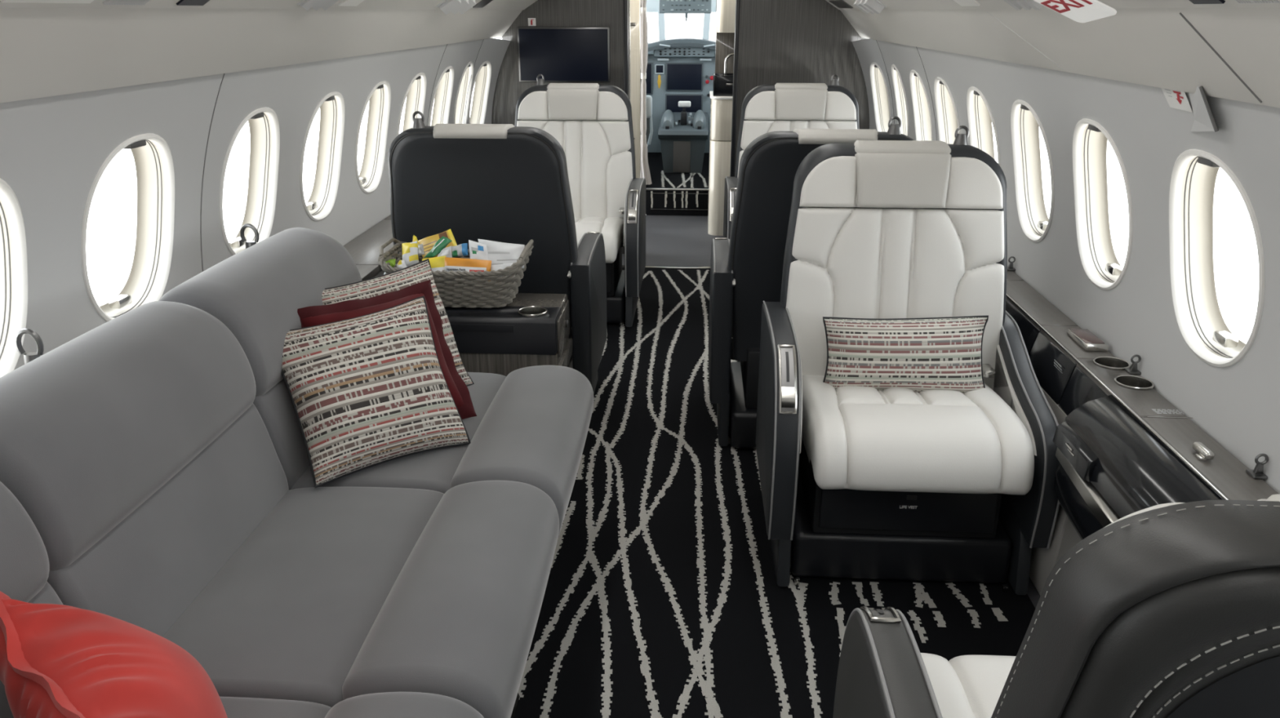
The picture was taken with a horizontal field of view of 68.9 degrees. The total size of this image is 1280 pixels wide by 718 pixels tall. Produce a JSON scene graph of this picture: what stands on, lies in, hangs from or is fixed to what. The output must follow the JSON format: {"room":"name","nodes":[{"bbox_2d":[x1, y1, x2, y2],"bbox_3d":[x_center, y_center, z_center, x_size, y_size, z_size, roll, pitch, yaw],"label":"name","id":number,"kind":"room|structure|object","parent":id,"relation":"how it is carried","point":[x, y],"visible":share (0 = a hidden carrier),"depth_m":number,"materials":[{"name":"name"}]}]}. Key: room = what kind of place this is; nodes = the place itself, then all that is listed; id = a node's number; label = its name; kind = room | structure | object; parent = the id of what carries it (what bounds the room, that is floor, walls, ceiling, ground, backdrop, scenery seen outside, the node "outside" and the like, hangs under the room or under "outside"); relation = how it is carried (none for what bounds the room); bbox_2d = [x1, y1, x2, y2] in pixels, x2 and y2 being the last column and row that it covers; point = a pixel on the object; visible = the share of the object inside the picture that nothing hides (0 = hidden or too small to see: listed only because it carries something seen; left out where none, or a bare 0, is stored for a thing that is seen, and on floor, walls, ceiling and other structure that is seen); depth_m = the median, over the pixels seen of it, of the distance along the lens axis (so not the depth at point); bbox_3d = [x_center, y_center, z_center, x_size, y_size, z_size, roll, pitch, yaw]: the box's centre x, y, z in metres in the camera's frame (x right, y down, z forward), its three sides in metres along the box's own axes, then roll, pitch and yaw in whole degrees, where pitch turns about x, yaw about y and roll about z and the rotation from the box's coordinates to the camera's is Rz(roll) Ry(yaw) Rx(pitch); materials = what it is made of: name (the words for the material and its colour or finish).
{"room":"aircraft cabin","nodes":[
{"label":"aircraft cabin","id":0,"kind":"room"},
{"bbox_2d":[0,37,510,369],"bbox_3d":[-1.047,-0.081,2.402,0.210,1.270,6.820,1,21,3],"label":"wall","id":1,"kind":"structure","parent":0,"point":[53,149],"depth_m":2.27,"materials":[{"name":"grey plastic"}]},
{"bbox_2d":[0,177,27,377],"bbox_3d":[-1.185,-0.104,1.600,0.162,0.428,0.357,1,21,3],"label":"window","id":2,"kind":"structure","parent":1,"relation":"in","point":[13,247],"depth_m":1.75,"materials":[{"name":"white plastic"}]},
{"bbox_2d":[80,133,174,322],"bbox_3d":[-1.153,-0.288,2.091,0.162,0.428,0.357,1,21,3],"label":"window","id":3,"kind":"structure","parent":1,"relation":"in","point":[146,282],"depth_m":2.22,"materials":[{"name":"white plastic"}]},
{"bbox_2d":[218,106,279,255],"bbox_3d":[-1.117,-0.494,2.643,0.162,0.428,0.357,1,21,3],"label":"window","id":4,"kind":"structure","parent":1,"relation":"in","point":[264,124],"depth_m":2.78,"materials":[{"name":"white plastic"}]},
{"bbox_2d":[299,91,345,221],"bbox_3d":[-1.084,-0.681,3.143,0.162,0.428,0.357,1,21,3],"label":"window","id":5,"kind":"structure","parent":1,"relation":"in","point":[320,204],"depth_m":3.28,"materials":[{"name":"white plastic"}]},
{"bbox_2d":[355,80,391,193],"bbox_3d":[-1.052,-0.859,3.620,0.162,0.428,0.357,1,21,3],"label":"window","id":6,"kind":"structure","parent":1,"relation":"in","point":[369,178],"depth_m":3.76,"materials":[{"name":"white plastic"}]},
{"bbox_2d":[396,72,426,135],"bbox_3d":[-1.021,-1.037,4.097,0.162,0.428,0.357,1,21,3],"label":"window","id":7,"kind":"structure","parent":1,"relation":"in","point":[415,93],"depth_m":4.20,"materials":[{"name":"white plastic"}]},
{"bbox_2d":[428,66,453,125],"bbox_3d":[-0.991,-1.210,4.560,0.162,0.428,0.357,1,21,3],"label":"window","id":8,"kind":"structure","parent":1,"relation":"in","point":[442,98],"depth_m":4.69,"materials":[{"name":"white"}]},
{"bbox_2d":[453,61,473,124],"bbox_3d":[-0.964,-1.362,4.966,0.162,0.428,0.266,1,21,3],"label":"window","id":9,"kind":"structure","parent":1,"relation":"in","point":[460,100],"depth_m":5.06,"materials":[{"name":"white plastic"}]},
{"bbox_2d":[468,61,491,124],"bbox_3d":[-0.919,-1.457,5.236,0.159,0.418,0.269,5,21,13],"label":"window","id":10,"kind":"structure","parent":1,"relation":"in","point":[482,81],"depth_m":5.33,"materials":[{"name":"white plastic"}]},
{"bbox_2d":[630,0,640,177],"bbox_3d":[-0.398,-1.713,6.013,0.800,1.800,0.048,1,21,3],"label":"wall","id":11,"kind":"structure","parent":0,"point":[635,5],"depth_m":5.94,"materials":[{"name":"white plastic"}]},
{"bbox_2d":[0,0,1279,107],"bbox_3d":[0.016,-0.879,2.034,2.084,0.506,6.820,1,21,3],"label":"ceiling","id":12,"kind":"structure","parent":0,"point":[1230,49],"depth_m":1.91,"materials":[{"name":"white plastic"}]},
{"bbox_2d":[0,0,93,3],"bbox_3d":[-0.860,-0.559,1.399,0.070,0.047,0.203,1,21,3],"label":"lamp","id":13,"kind":"object","parent":12,"relation":"attached to","point":[2,1],"visible":1,"depth_m":1.41,"materials":[{"name":"white"}]},
{"bbox_2d":[102,0,150,4],"bbox_3d":[-0.857,-0.624,1.589,0.056,0.038,0.116,1,21,3],"label":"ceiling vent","id":14,"kind":"object","parent":12,"relation":"in","point":[105,2],"visible":1,"depth_m":1.59,"materials":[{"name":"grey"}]},
{"bbox_2d":[176,0,209,5],"bbox_3d":[-0.852,-0.696,1.798,0.040,0.028,0.098,1,21,3],"label":"display","id":15,"kind":"object","parent":12,"relation":"attached to","point":[181,2],"visible":1,"depth_m":1.79,"materials":[{"name":"black"}]},
{"bbox_2d":[297,0,338,10],"bbox_3d":[-0.799,-0.908,2.347,0.069,0.059,0.175,1,21,3],"label":"ceiling vent","id":16,"kind":"object","parent":12,"relation":"in","point":[306,4],"visible":1,"depth_m":2.34,"materials":[{"name":"grey plastic"}]},
{"bbox_2d":[337,0,364,5],"bbox_3d":[-0.785,-1.001,2.588,0.060,0.041,0.138,1,21,3],"label":"access hatch","id":17,"kind":"object","parent":12,"relation":"attached to","point":[345,2],"visible":1,"depth_m":2.58,"materials":[{"name":"white plastic"}]},
{"bbox_2d":[435,0,475,14],"bbox_3d":[-0.710,-1.387,3.624,0.094,0.091,0.363,1,21,3],"label":"ceiling vent","id":18,"kind":"object","parent":12,"relation":"in","point":[446,6],"visible":0.97,"depth_m":3.52,"materials":[{"name":"grey plastic"}]},
{"bbox_2d":[472,0,492,7],"bbox_3d":[-0.686,-1.564,4.095,0.060,0.041,0.186,1,21,3],"label":"light","id":19,"kind":"object","parent":12,"relation":"attached to","point":[482,3],"visible":0.89,"depth_m":4.08,"materials":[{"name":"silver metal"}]},
{"bbox_2d":[829,0,853,8],"bbox_3d":[1.032,-1.829,4.803,0.060,0.041,0.484,1,21,3],"label":"light","id":20,"kind":"object","parent":12,"relation":"attached to","point":[839,3],"visible":1,"depth_m":4.77,"materials":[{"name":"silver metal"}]},
{"bbox_2d":[853,0,887,13],"bbox_3d":[0.970,-1.503,3.924,0.098,0.097,0.404,1,21,3],"label":"ceiling vent","id":21,"kind":"object","parent":12,"relation":"in","point":[872,6],"visible":0.97,"depth_m":3.79,"materials":[{"name":"grey plastic"}]},
{"bbox_2d":[953,0,981,5],"bbox_3d":[0.885,-0.995,2.572,0.060,0.041,0.188,1,21,3],"label":"access hatch","id":22,"kind":"object","parent":12,"relation":"attached to","point":[962,2],"visible":1,"depth_m":2.56,"materials":[{"name":"white plastic"}]},
{"bbox_2d":[1004,0,1043,10],"bbox_3d":[0.849,-0.815,2.084,0.078,0.066,0.192,1,21,3],"label":"ceiling vent","id":23,"kind":"object","parent":12,"relation":"in","point":[1016,4],"visible":0.74,"depth_m":2.08,"materials":[{"name":"grey plastic"}]},
{"bbox_2d":[1033,0,1116,22],"bbox_3d":[0.715,-0.586,1.541,0.098,0.058,0.119,-2,21,-4],"label":"exit sign","id":24,"kind":"object","parent":12,"relation":"attached to","point":[1079,11],"visible":1,"depth_m":1.54,"materials":[{"name":"white plastic"}]},
{"bbox_2d":[1189,0,1225,4],"bbox_3d":[0.821,-0.537,1.372,0.040,0.028,0.086,1,21,3],"label":"display","id":25,"kind":"object","parent":12,"relation":"attached to","point":[1194,2],"visible":1,"depth_m":1.37,"materials":[{"name":"black"}]},
{"bbox_2d":[1235,0,1279,3],"bbox_3d":[0.804,-0.493,1.239,0.056,0.038,0.106,1,21,3],"label":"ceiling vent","id":26,"kind":"object","parent":12,"relation":"in","point":[1237,1],"visible":1,"depth_m":1.25,"materials":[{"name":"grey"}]},
{"bbox_2d":[640,4,641,141],"bbox_3d":[-0.357,-1.944,6.548,0.760,1.860,0.040,1,21,3],"label":"wall","id":27,"kind":"structure","parent":0,"point":[641,5],"depth_m":6.59,"materials":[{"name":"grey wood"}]},
{"bbox_2d":[640,0,651,184],"bbox_3d":[0.040,-1.922,6.444,0.090,1.420,0.096,1,21,3],"label":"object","id":28,"kind":"object","parent":27,"relation":"hanging from","point":[644,166],"visible":0.92,"depth_m":6.46,"materials":[{"name":"grey fabric"}]},
{"bbox_2d":[645,152,709,214],"bbox_3d":[0.356,-1.492,7.708,2.000,0.194,2.000,1,21,3],"label":"floor","id":29,"kind":"structure","parent":0,"point":[660,179],"depth_m":7.18,"materials":[{"name":"black carpet"}]},
{"bbox_2d":[645,95,653,146],"bbox_3d":[-0.134,-1.836,7.015,0.467,0.940,0.495,1,21,3],"label":"seat","id":30,"kind":"object","parent":29,"relation":"on","point":[649,99],"visible":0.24,"depth_m":6.88,"materials":[{"name":"grey"}]},
{"bbox_2d":[645,53,715,152],"bbox_3d":[0.378,-2.141,7.847,1.500,0.800,0.085,1,21,3],"label":"panel","id":31,"kind":"object","parent":29,"relation":"on","point":[669,81],"visible":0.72,"depth_m":7.79,"materials":[{"name":"grey plastic"}]},
{"bbox_2d":[657,57,669,60],"bbox_3d":[0.192,-2.476,7.709,0.095,0.018,0.030,1,21,3],"label":"outlet","id":32,"kind":"object","parent":31,"relation":"attached to","point":[658,59],"depth_m":7.69,"materials":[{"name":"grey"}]},
{"bbox_2d":[648,37,715,57],"bbox_3d":[0.385,-2.567,7.807,1.500,0.225,0.460,1,21,3],"label":"glareshield","id":33,"kind":"object","parent":31,"relation":"on","point":[683,46],"visible":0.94,"depth_m":7.62,"materials":[{"name":"grey plastic"}]},
{"bbox_2d":[699,57,711,60],"bbox_3d":[0.542,-2.469,7.689,0.095,0.018,0.030,1,21,3],"label":"outlet","id":34,"kind":"object","parent":31,"relation":"attached to","point":[700,59],"depth_m":7.68,"materials":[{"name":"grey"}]},
{"bbox_2d":[657,101,708,173],"bbox_3d":[0.355,-1.820,7.553,0.390,0.532,0.720,1,21,3],"label":"pedestal","id":35,"kind":"object","parent":29,"relation":"on","point":[683,135],"visible":1,"depth_m":7.31,"materials":[{"name":"grey metal"}]},
{"bbox_2d":[491,0,869,253],"bbox_3d":[0.225,-1.457,5.438,2.220,1.724,0.095,1,21,3],"label":"wall","id":36,"kind":"structure","parent":0,"point":[776,41],"depth_m":5.28,"materials":[{"name":"grey wood"}]},
{"bbox_2d":[528,17,536,26],"bbox_3d":[-0.613,-1.912,5.291,0.044,0.043,0.004,1,21,3],"label":"sign","id":37,"kind":"object","parent":36,"relation":"attached to","point":[531,21],"visible":1,"depth_m":5.29,"materials":[{"name":"white plastic"}]},
{"bbox_2d":[516,26,610,82],"bbox_3d":[-0.434,-1.739,5.333,0.526,0.301,0.026,1,21,3],"label":"television","id":38,"kind":"object","parent":36,"relation":"attached to","point":[558,54],"visible":1,"depth_m":5.32,"materials":[{"name":"black glass"}]},
{"bbox_2d":[648,42,715,53],"bbox_3d":[0.412,-2.334,8.363,2.000,0.950,0.050,1,21,3],"label":"wall","id":39,"kind":"structure","parent":0,"point":[651,51],"depth_m":8.22,"materials":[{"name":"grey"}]},
{"bbox_2d":[645,0,715,40],"bbox_3d":[0.406,-3.001,7.996,2.000,0.665,0.161,1,21,3],"label":"window","id":40,"kind":"structure","parent":39,"relation":"in","point":[652,6],"depth_m":8.02,"materials":[{"name":"grey"}]},
{"bbox_2d":[622,214,1040,608],"bbox_3d":[0.051,0.366,3.107,2.600,0.060,7.960,1,21,3],"label":"floor","id":41,"kind":"structure","parent":0,"point":[670,240],"depth_m":6.00,"materials":[{"name":"grey carpet"}]},
{"bbox_2d":[14,223,258,364],"bbox_3d":[-1.119,0.392,1.664,0.168,0.861,2.100,1,21,3],"label":"hook","id":42,"kind":"object","parent":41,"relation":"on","point":[28,357],"visible":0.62,"depth_m":1.64,"materials":[{"name":"grey metal"}]},
{"bbox_2d":[343,214,393,280],"bbox_3d":[-0.926,-0.315,3.970,0.240,0.588,2.670,1,21,3],"label":"ledge","id":43,"kind":"object","parent":41,"relation":"on","point":[364,249],"visible":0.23,"depth_m":3.36,"materials":[{"name":"grey plastic"}]},
{"bbox_2d":[622,265,710,268],"bbox_3d":[0.207,-0.527,5.394,0.660,0.014,0.030,1,21,3],"label":"threshold strip","id":44,"kind":"object","parent":41,"relation":"on","point":[623,266],"visible":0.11,"depth_m":5.38,"materials":[{"name":"silver metal"}]},
{"bbox_2d":[645,187,708,216],"bbox_3d":[0.294,-1.139,6.761,0.500,0.199,0.021,1,21,3],"label":"carpet riser","id":45,"kind":"object","parent":41,"relation":"on","point":[660,201],"visible":0.9,"depth_m":6.76,"materials":[{"name":"black carpet"}]},
{"bbox_2d":[707,0,735,235],"bbox_3d":[0.752,-1.680,6.082,0.592,1.690,0.460,1,21,3],"label":"tall cabinet","id":46,"kind":"object","parent":41,"relation":"on","point":[721,107],"visible":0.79,"depth_m":6.02,"materials":[{"name":"white wood"}]},
{"bbox_2d":[709,90,732,99],"bbox_3d":[0.732,-1.717,6.070,0.552,0.016,0.460,1,21,3],"label":"countertop","id":47,"kind":"structure","parent":46,"relation":"on","point":[712,96],"depth_m":5.87,"materials":[{"name":"white"}]},
{"bbox_2d":[712,72,733,96],"bbox_3d":[0.629,-1.763,5.992,0.316,0.125,0.266,1,21,3],"label":"basin","id":48,"kind":"object","parent":47,"relation":"in","point":[722,85],"visible":0.49,"depth_m":5.88,"materials":[{"name":"black paint"}]},
{"bbox_2d":[724,53,733,75],"bbox_3d":[0.600,-1.895,6.055,0.108,0.174,0.018,1,21,3],"label":"tap","id":49,"kind":"object","parent":48,"relation":"attached to","point":[731,54],"visible":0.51,"depth_m":6.04,"materials":[{"name":"silver metal"}]},
{"bbox_2d":[715,32,734,73],"bbox_3d":[0.780,-1.973,6.196,0.560,0.370,0.030,1,21,3],"label":"backsplash","id":50,"kind":"structure","parent":46,"relation":"on","point":[725,42],"depth_m":6.17,"materials":[{"name":"brown wood"}]},
{"bbox_2d":[513,267,1035,717],"bbox_3d":[0.095,0.597,2.388,1.780,0.011,6.400,1,21,3],"label":"carpet","id":51,"kind":"object","parent":41,"relation":"on","point":[663,598],"visible":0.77,"depth_m":2.40,"materials":[{"name":"black carpet"}]},
{"bbox_2d":[0,227,594,717],"bbox_3d":[-0.614,0.384,1.710,0.861,0.860,1.975,1,21,3],"label":"sofa","id":52,"kind":"object","parent":51,"relation":"on","point":[156,477],"visible":0.84,"depth_m":1.62,"materials":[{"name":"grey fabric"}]},
{"bbox_2d":[0,591,227,717],"bbox_3d":[-0.639,0.459,1.175,0.425,0.343,0.220,19,27,41],"label":"cushion","id":53,"kind":"object","parent":52,"relation":"on","point":[57,661],"visible":1,"depth_m":1.11,"materials":[{"name":"red fabric"}]},
{"bbox_2d":[219,697,331,717],"bbox_3d":[-0.657,0.670,1.112,0.429,0.147,0.646,1,21,3],"label":"seat cushion","id":54,"kind":"object","parent":52,"relation":"on","point":[234,707],"depth_m":1.36,"materials":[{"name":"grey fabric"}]},
{"bbox_2d":[162,487,444,707],"bbox_3d":[-0.617,0.444,1.720,0.429,0.147,0.646,1,21,3],"label":"seat cushion","id":55,"kind":"object","parent":52,"relation":"on","point":[297,606],"depth_m":1.62,"materials":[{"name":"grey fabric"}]},
{"bbox_2d":[281,296,471,488],"bbox_3d":[-0.608,0.058,2.103,0.368,0.315,0.248,-15,25,-34],"label":"cushion","id":56,"kind":"object","parent":52,"relation":"on","point":[370,390],"visible":0.96,"depth_m":2.05,"materials":[{"name":"multicoloured fabric"}]},
{"bbox_2d":[297,279,476,419],"bbox_3d":[-0.603,0.018,2.210,0.371,0.331,0.184,-15,25,-35],"label":"cushion","id":57,"kind":"object","parent":52,"relation":"on","point":[310,316],"visible":0.32,"depth_m":2.26,"materials":[{"name":"red fabric"}]},
{"bbox_2d":[321,258,474,386],"bbox_3d":[-0.617,-0.049,2.378,0.184,0.329,0.369,17,26,38],"label":"cushion","id":58,"kind":"object","parent":52,"relation":"on","point":[420,272],"visible":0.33,"depth_m":2.38,"materials":[{"name":"multicoloured fabric"}]},
{"bbox_2d":[289,372,506,493],"bbox_3d":[-0.577,0.212,2.340,0.429,0.147,0.673,1,21,3],"label":"seat cushion","id":59,"kind":"object","parent":52,"relation":"on","point":[439,470],"depth_m":2.07,"materials":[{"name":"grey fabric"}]},
{"bbox_2d":[384,111,606,394],"bbox_3d":[-0.490,-0.348,3.323,0.686,1.097,0.690,1,21,3],"label":"chair","id":60,"kind":"object","parent":51,"relation":"on","point":[501,183],"visible":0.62,"depth_m":2.96,"materials":[{"name":"grey leather"}]},
{"bbox_2d":[444,293,573,376],"bbox_3d":[-0.559,0.094,2.909,0.674,0.568,0.260,1,21,3],"label":"console","id":61,"kind":"object","parent":51,"relation":"on","point":[533,330],"visible":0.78,"depth_m":2.72,"materials":[{"name":"black"}]},
{"bbox_2d":[377,237,533,308],"bbox_3d":[-0.548,-0.268,2.826,0.442,0.172,0.275,1,21,3],"label":"wicker basket","id":62,"kind":"object","parent":61,"relation":"on","point":[487,290],"visible":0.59,"depth_m":2.73,"materials":[{"name":"beige wicker"}]},
{"bbox_2d":[386,258,395,267],"bbox_3d":[-0.746,-0.284,2.777,0.038,0.025,0.024,1,21,3],"label":"snack packet","id":63,"kind":"object","parent":62,"relation":"in","point":[393,263],"visible":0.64,"depth_m":2.77,"materials":[{"name":"green plastic"}]},
{"bbox_2d":[412,235,418,244],"bbox_3d":[-0.677,-0.356,2.821,0.029,0.036,0.027,1,21,3],"label":"snack packet","id":64,"kind":"object","parent":62,"relation":"in","point":[415,238],"visible":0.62,"depth_m":2.82,"materials":[{"name":"yellow plastic"}]},
{"bbox_2d":[422,255,445,278],"bbox_3d":[-0.604,-0.258,2.736,0.078,0.086,0.042,1,21,3],"label":"snack packet","id":65,"kind":"object","parent":62,"relation":"in","point":[436,263],"visible":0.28,"depth_m":2.73,"materials":[{"name":"yellow plastic"}]},
{"bbox_2d":[417,229,457,258],"bbox_3d":[-0.619,-0.351,2.868,0.145,0.091,0.055,1,21,3],"label":"snack packet","id":66,"kind":"object","parent":62,"relation":"in","point":[428,242],"visible":0.43,"depth_m":2.87,"materials":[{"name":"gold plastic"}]},
{"bbox_2d":[424,235,452,257],"bbox_3d":[-0.602,-0.333,2.782,0.085,0.056,0.030,-18,27,-40],"label":"snack packet","id":67,"kind":"object","parent":62,"relation":"in","point":[443,242],"visible":0.94,"depth_m":2.78,"materials":[{"name":"green plastic"}]},
{"bbox_2d":[437,245,452,257],"bbox_3d":[-0.578,-0.310,2.753,0.050,0.045,0.032,1,21,3],"label":"snack packet","id":68,"kind":"object","parent":62,"relation":"in","point":[446,251],"visible":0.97,"depth_m":2.75,"materials":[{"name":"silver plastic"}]},
{"bbox_2d":[451,243,467,257],"bbox_3d":[-0.537,-0.325,2.781,0.054,0.039,0.028,1,21,3],"label":"snack packet","id":69,"kind":"object","parent":62,"relation":"in","point":[461,250],"visible":0.99,"depth_m":2.77,"materials":[{"name":"blue plastic"}]},
{"bbox_2d":[444,257,491,281],"bbox_3d":[-0.502,-0.258,2.718,0.138,0.069,0.037,1,21,3],"label":"snack packet","id":70,"kind":"object","parent":62,"relation":"in","point":[455,264],"visible":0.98,"depth_m":2.71,"materials":[{"name":"orange plastic"}]},
{"bbox_2d":[468,240,488,260],"bbox_3d":[-0.476,-0.308,2.762,0.067,0.083,0.045,1,21,3],"label":"snack packet","id":71,"kind":"object","parent":62,"relation":"in","point":[477,251],"visible":0.65,"depth_m":2.76,"materials":[{"name":"white paper"}]},
{"bbox_2d":[477,239,524,268],"bbox_3d":[-0.414,-0.306,2.776,0.142,0.093,0.055,1,21,3],"label":"snack packet","id":72,"kind":"object","parent":62,"relation":"in","point":[500,253],"visible":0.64,"depth_m":2.77,"materials":[{"name":"white paper"}]},
{"bbox_2d":[490,263,512,277],"bbox_3d":[-0.398,-0.252,2.720,0.079,0.052,0.034,1,21,3],"label":"snack packet","id":73,"kind":"object","parent":62,"relation":"in","point":[495,268],"visible":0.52,"depth_m":2.72,"materials":[{"name":"white paper"}]},
{"bbox_3d":[-0.699,-0.263,2.793,0.146,0.021,0.080,1,21,3],"label":"snack packet","id":74,"kind":"object","parent":62,"relation":"in","visible":0},
{"bbox_2d":[396,260,407,269],"bbox_3d":[-0.701,-0.276,2.756,0.037,0.032,0.028,1,21,3],"label":"snack packet","id":75,"kind":"object","parent":74,"relation":"on","point":[401,264],"visible":0.78,"depth_m":2.75,"materials":[{"name":"white plastic"}]},
{"bbox_2d":[401,240,418,266],"bbox_3d":[-0.684,-0.310,2.776,0.055,0.078,0.046,1,21,3],"label":"snack packet","id":76,"kind":"object","parent":74,"relation":"on","point":[410,250],"visible":0.97,"depth_m":2.76,"materials":[{"name":"yellow plastic"}]},
{"bbox_2d":[417,244,424,256],"bbox_3d":[-0.664,-0.326,2.799,0.042,0.036,0.027,1,21,3],"label":"snack packet","id":77,"kind":"object","parent":74,"relation":"on","point":[420,248],"visible":0.66,"depth_m":2.79,"materials":[{"name":"white plastic"}]},
{"bbox_2d":[514,74,645,327],"bbox_3d":[-0.329,-0.754,4.410,0.686,1.097,0.690,1,21,3],"label":"chair","id":78,"kind":"object","parent":51,"relation":"on","point":[592,123],"visible":0.61,"depth_m":4.47,"materials":[{"name":"white leather"}]},
{"bbox_2d":[573,216,623,262],"bbox_3d":[-0.341,-0.571,4.380,0.516,0.172,0.506,1,21,3],"label":"seat cushion","id":79,"kind":"object","parent":78,"relation":"on","point":[611,228],"depth_m":4.21,"materials":[{"name":"white leather"}]},
{"bbox_2d":[723,74,859,239],"bbox_3d":[0.750,-0.756,4.413,0.686,1.097,0.690,1,21,3],"label":"chair","id":80,"kind":"object","parent":51,"relation":"on","point":[779,107],"visible":0.23,"depth_m":4.46,"materials":[{"name":"grey leather"}]},
{"bbox_2d":[708,115,914,448],"bbox_3d":[0.590,-0.302,3.200,0.686,1.097,0.690,1,21,3],"label":"chair","id":81,"kind":"object","parent":51,"relation":"on","point":[746,268],"visible":0.38,"depth_m":2.96,"materials":[{"name":"grey leather"}]},
{"bbox_2d":[755,125,1059,595],"bbox_3d":[0.673,-0.009,2.414,0.686,1.097,0.690,1,21,3],"label":"chair","id":82,"kind":"object","parent":51,"relation":"on","point":[861,482],"visible":0.82,"depth_m":2.39,"materials":[{"name":"white leather"}]},
{"bbox_2d":[822,315,988,393],"bbox_3d":[0.697,-0.009,2.463,0.436,0.220,0.123,3,21,9],"label":"cushion","id":83,"kind":"object","parent":82,"relation":"on","point":[918,355],"visible":0.88,"depth_m":2.42,"materials":[{"name":"multicoloured fabric"}]},
{"bbox_2d":[801,375,1034,495],"bbox_3d":[0.675,0.175,2.384,0.516,0.172,0.506,1,21,3],"label":"seat cushion","id":84,"kind":"object","parent":82,"relation":"on","point":[854,437],"depth_m":2.17,"materials":[{"name":"white leather"}]},
{"bbox_2d":[832,494,1279,717],"bbox_3d":[0.634,0.483,1.133,0.686,1.073,0.699,1,21,3],"label":"chair","id":85,"kind":"object","parent":51,"relation":"on","point":[1171,610],"visible":1,"depth_m":0.74,"materials":[{"name":"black leather"}]},
{"bbox_2d":[920,653,1016,717],"bbox_3d":[0.647,0.597,1.278,0.516,0.168,0.506,1,21,3],"label":"seat cushion","id":86,"kind":"object","parent":85,"relation":"on","point":[965,686],"depth_m":1.37,"materials":[{"name":"white leather"}]},
{"bbox_2d":[1005,256,1279,595],"bbox_3d":[1.124,0.142,2.680,0.185,0.634,5.150,1,21,3],"label":"ledge","id":87,"kind":"object","parent":41,"relation":"on","point":[1073,367],"visible":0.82,"depth_m":2.23,"materials":[{"name":"grey plastic"}]},
{"bbox_2d":[1053,360,1061,372],"bbox_3d":[1.063,0.026,2.373,0.008,0.038,0.059,1,21,3],"label":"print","id":88,"kind":"object","parent":87,"relation":"attached to","point":[1057,364],"depth_m":2.38,"materials":[{"name":"grey"}]},
{"bbox_2d":[1052,395,1223,540],"bbox_3d":[0.991,0.332,1.831,0.155,0.297,0.675,1,21,3],"label":"panel","id":89,"kind":"object","parent":87,"relation":"attached to","point":[1111,468],"visible":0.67,"depth_m":1.91,"materials":[{"name":"black paint"}]},
{"bbox_2d":[1151,408,1185,414],"bbox_3d":[1.124,0.112,1.984,0.061,0.001,0.023,1,21,3],"label":"print","id":90,"kind":"object","parent":87,"relation":"on","point":[1152,409],"depth_m":1.98},
{"bbox_2d":[852,38,1279,494],"bbox_3d":[1.079,-0.035,2.280,0.209,1.270,6.820,1,21,3],"label":"wall","id":91,"kind":"structure","parent":0,"point":[1237,406],"depth_m":2.12,"materials":[{"name":"grey plastic"}]},
{"bbox_2d":[870,62,890,131],"bbox_3d":[1.337,-1.408,5.105,0.159,0.418,0.269,-2,21,-5],"label":"window","id":92,"kind":"structure","parent":91,"relation":"in","point":[882,105],"depth_m":5.21,"materials":[{"name":"white plastic"}]},
{"bbox_2d":[891,64,909,136],"bbox_3d":[1.338,-1.267,4.712,0.162,0.428,0.266,1,21,3],"label":"window","id":93,"kind":"structure","parent":91,"relation":"in","point":[900,93],"depth_m":4.81,"materials":[{"name":"white plastic"}]},
{"bbox_2d":[909,69,933,140],"bbox_3d":[1.309,-1.103,4.272,0.162,0.428,0.357,1,21,3],"label":"window","id":94,"kind":"structure","parent":91,"relation":"in","point":[921,104],"depth_m":4.41,"materials":[{"name":"white plastic"}]},
{"bbox_2d":[933,76,960,143],"bbox_3d":[1.279,-0.933,3.819,0.162,0.428,0.357,1,21,3],"label":"window","id":95,"kind":"structure","parent":91,"relation":"in","point":[948,120],"depth_m":3.94,"materials":[{"name":"white plastic"}]},
{"bbox_2d":[966,86,1000,166],"bbox_3d":[1.248,-0.755,3.342,0.162,0.428,0.357,1,21,3],"label":"window","id":96,"kind":"structure","parent":91,"relation":"in","point":[980,118],"depth_m":3.46,"materials":[{"name":"white plastic"}]},
{"bbox_2d":[1010,99,1054,242],"bbox_3d":[1.216,-0.573,2.856,0.162,0.428,0.357,1,21,3],"label":"window","id":97,"kind":"structure","parent":91,"relation":"in","point":[1025,124],"depth_m":2.99,"materials":[{"name":"white plastic"}]},
{"bbox_2d":[1072,118,1133,290],"bbox_3d":[1.184,-0.390,2.365,0.162,0.428,0.357,1,21,3],"label":"window","id":98,"kind":"structure","parent":91,"relation":"in","point":[1100,264],"depth_m":2.50,"materials":[{"name":"white plastic"}]},
{"bbox_2d":[1161,88,1192,112],"bbox_3d":[1.028,-0.505,1.795,0.031,0.051,0.115,1,21,3],"label":"placard","id":99,"kind":"object","parent":91,"relation":"attached to","point":[1178,100],"visible":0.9,"depth_m":1.79,"materials":[{"name":"white"}]},
{"bbox_2d":[1188,85,1218,132],"bbox_3d":[1.032,-0.458,1.716,0.055,0.096,0.164,7,21,17],"label":"handle","id":100,"kind":"object","parent":91,"relation":"attached to","point":[1204,120],"visible":0.89,"depth_m":1.69,"materials":[{"name":"grey plastic"}]},
{"bbox_2d":[1168,149,1264,367],"bbox_3d":[1.150,-0.198,1.851,0.162,0.428,0.357,1,21,3],"label":"window","id":101,"kind":"structure","parent":91,"relation":"in","point":[1202,325],"depth_m":1.98,"materials":[{"name":"white plastic"}]},
{"bbox_3d":[0.356,-3.047,7.127,2.100,0.050,2.000,1,21,3],"label":"ceiling","id":102,"kind":"structure","parent":0,"visible":0},
{"bbox_2d":[658,0,711,13],"bbox_3d":[0.346,-2.750,7.089,0.400,0.229,0.121,1,21,3],"label":"console","id":103,"kind":"object","parent":102,"relation":"attached to","point":[664,6],"visible":1,"depth_m":7.07,"materials":[{"name":"grey"}]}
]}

